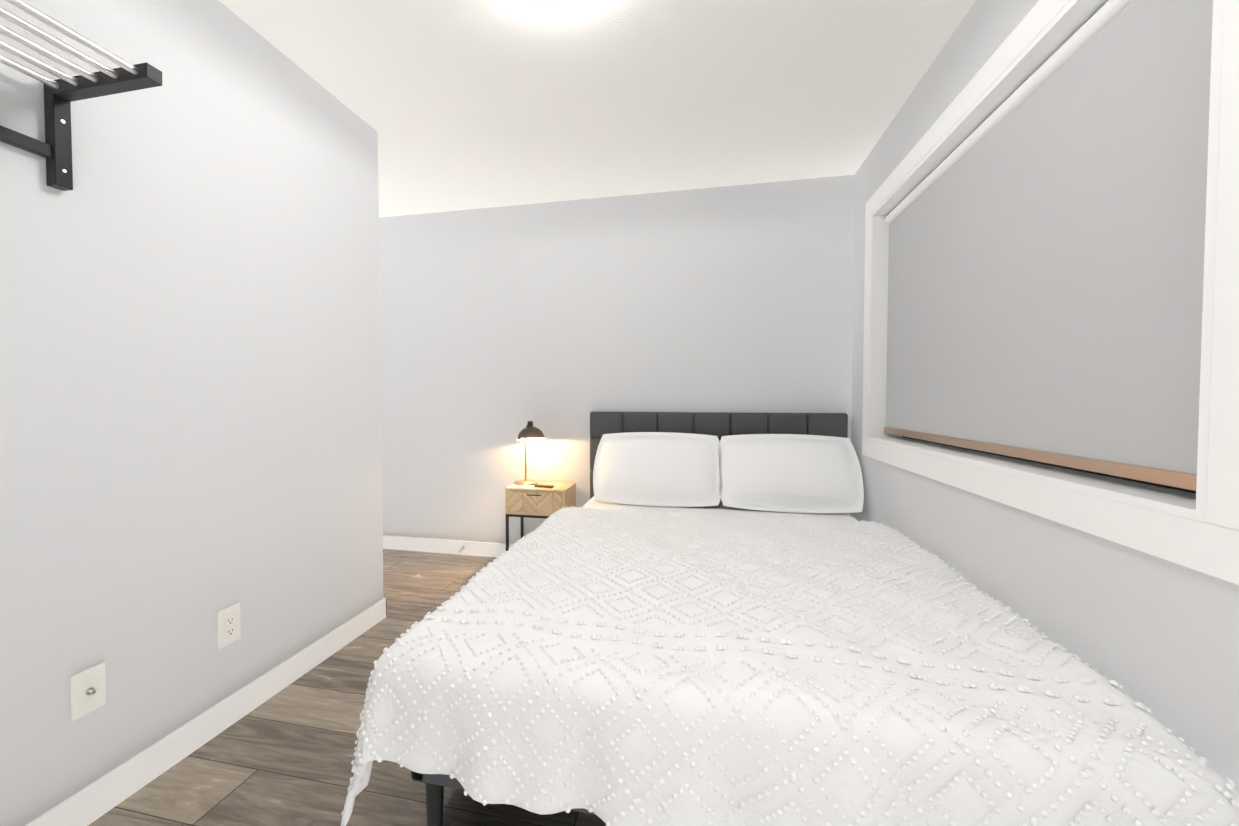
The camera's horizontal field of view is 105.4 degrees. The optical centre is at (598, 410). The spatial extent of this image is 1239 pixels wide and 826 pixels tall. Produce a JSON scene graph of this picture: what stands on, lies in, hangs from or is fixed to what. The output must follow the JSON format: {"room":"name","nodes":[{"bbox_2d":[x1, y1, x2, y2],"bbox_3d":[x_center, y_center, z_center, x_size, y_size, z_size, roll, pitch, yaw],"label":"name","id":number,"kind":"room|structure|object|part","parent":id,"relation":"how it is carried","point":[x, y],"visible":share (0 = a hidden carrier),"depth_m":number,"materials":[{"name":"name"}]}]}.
{"room":"bedroom","nodes":[
{"label":"bedroom","id":0,"kind":"room"},
{"bbox_2d":[0,0,382,825],"bbox_3d":[-2.173,-0.122,0.765,1.430,2.440,3.600,0,2,12],"label":"wall","id":1,"kind":"structure","parent":0,"point":[190,402],"depth_m":1.44,"materials":[{"name":"white paint"}]},
{"bbox_2d":[0,0,161,190],"bbox_3d":[-1.271,-0.661,0.772,0.324,0.263,0.786,0,2,12],"label":"rack","id":2,"kind":"object","parent":1,"relation":"attached to","point":[63,92],"visible":0.98,"depth_m":1.10,"materials":[{"name":"black metal"}]},
{"bbox_2d":[70,662,105,720],"bbox_3d":[-1.334,0.737,1.239,0.022,0.116,0.072,0,2,12],"label":"outlet plate","id":3,"kind":"object","parent":1,"relation":"attached to","point":[87,691],"visible":1,"depth_m":1.24,"materials":[{"name":"white plastic"}]},
{"bbox_2d":[217,602,240,648],"bbox_3d":[-1.262,0.733,1.613,0.008,0.127,0.078,0,2,12],"label":"electrical outlet plate","id":4,"kind":"object","parent":1,"relation":"attached to","point":[229,625],"visible":1,"depth_m":1.61,"materials":[{"name":"white plastic"}]},
{"bbox_2d":[25,535,512,825],"bbox_3d":[-0.794,1.042,1.004,3.740,0.100,4.580,0,2,12],"label":"baseboard","id":5,"kind":"structure","parent":1,"relation":"attached to","point":[96,799],"depth_m":1.58,"materials":[{"name":"white"}]},
{"bbox_2d":[88,549,605,825],"bbox_3d":[-0.794,1.142,1.006,4.040,0.100,4.880,0,2,12],"label":"floor","id":6,"kind":"structure","parent":0,"point":[285,757],"depth_m":1.43,"materials":[{"name":"brown wood"}]},
{"bbox_2d":[505,481,575,550],"bbox_3d":[-0.346,0.761,3.077,0.451,0.550,0.288,0,2,12],"label":"nightstand","id":7,"kind":"object","parent":6,"relation":"on","point":[539,502],"visible":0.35,"depth_m":2.96,"materials":[{"name":"brown wood"}]},
{"bbox_2d":[511,485,533,487],"bbox_3d":[-0.486,0.483,3.014,0.140,0.008,0.060,0,2,4],"label":"pad","id":8,"kind":"object","parent":7,"relation":"on","point":[519,486],"visible":1,"depth_m":3.00,"materials":[{"name":"white paper"}]},
{"bbox_2d":[513,421,544,485],"bbox_3d":[-0.457,0.275,3.091,0.212,0.419,0.183,0,2,12],"label":"table lamp","id":9,"kind":"object","parent":7,"relation":"on","point":[529,432],"visible":0.98,"depth_m":3.05,"materials":[{"name":"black metal"}]},
{"bbox_2d":[532,484,553,487],"bbox_3d":[-0.360,0.479,3.021,0.150,0.014,0.035,1,2,24],"label":"remote","id":10,"kind":"object","parent":7,"relation":"on","point":[543,485],"visible":0.92,"depth_m":3.00,"materials":[{"name":"brown plastic"}]},
{"bbox_2d":[341,412,1238,825],"bbox_3d":[0.430,0.552,1.908,1.719,1.030,2.259,0,2,12],"label":"bed","id":11,"kind":"object","parent":6,"relation":"on","point":[707,618],"visible":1,"depth_m":1.03,"materials":[{"name":"fabric"}]},
{"bbox_3d":[0.487,0.901,1.977,1.540,0.330,1.975,0,2,12],"label":"frame","id":12,"kind":"part","parent":11,"relation":"part of","materials":[{"name":"metal"}]},
{"bbox_2d":[593,432,722,506],"bbox_3d":[0.347,0.338,2.815,0.770,0.406,0.294,0,2,12],"label":"pillow","id":13,"kind":"object","parent":11,"relation":"on","point":[632,469],"depth_m":2.73,"materials":[{"name":"white fabric"}]},
{"bbox_3d":[0.706,0.442,2.966,1.560,0.865,0.070,0,2,12],"label":"headboard","id":14,"kind":"part","parent":11,"relation":"part of","materials":[{"name":"fabric"}]},
{"bbox_3d":[0.483,0.661,1.951,1.500,0.190,2.005,0,2,12],"label":"mattress","id":15,"kind":"part","parent":11,"relation":"part of","materials":[{"name":"white fabric"}]},
{"bbox_2d":[718,434,863,513],"bbox_3d":[1.061,0.342,2.663,0.770,0.406,0.294,0,2,12],"label":"pillow","id":16,"kind":"object","parent":11,"relation":"on","point":[758,473],"depth_m":2.58,"materials":[{"name":"white fabric"}]},
{"bbox_2d":[219,0,975,217],"bbox_3d":[-0.794,-1.397,0.938,4.040,0.100,4.880,0,2,12],"label":"ceiling","id":17,"kind":"structure","parent":0,"point":[456,105],"depth_m":2.00,"materials":[{"name":"white paint"}]},
{"bbox_2d":[488,0,614,24],"bbox_3d":[-0.150,-1.307,1.325,0.530,0.099,0.530,0,2,12],"label":"ceiling light","id":18,"kind":"object","parent":17,"relation":"attached to","point":[555,12],"visible":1,"depth_m":1.54,"materials":[{"name":"white glass"}]},
{"bbox_2d":[379,175,854,543],"bbox_3d":[-0.302,-0.190,3.284,4.040,2.440,0.150,0,2,12],"label":"wall","id":19,"kind":"structure","parent":0,"point":[557,323],"depth_m":3.16,"materials":[{"name":"white paint"}]},
{"bbox_2d":[850,0,1238,793],"bbox_3d":[1.108,-0.117,0.567,0.150,2.440,4.580,0,2,12],"label":"wall","id":20,"kind":"structure","parent":0,"point":[1158,636],"depth_m":1.20,"materials":[{"name":"white paint"}]},
{"bbox_2d":[862,0,1238,584],"bbox_3d":[1.325,-0.415,1.628,0.170,1.360,1.880,0,2,12],"label":"window","id":21,"kind":"structure","parent":20,"relation":"in","point":[1051,305],"depth_m":1.19,"materials":[{"name":"white"}]},
{"bbox_3d":[1.401,-0.415,1.611,0.015,1.180,1.700,0,2,12],"label":"glass","id":22,"kind":"part","parent":21,"relation":"part of","materials":[{"name":"grey"}]}
]}

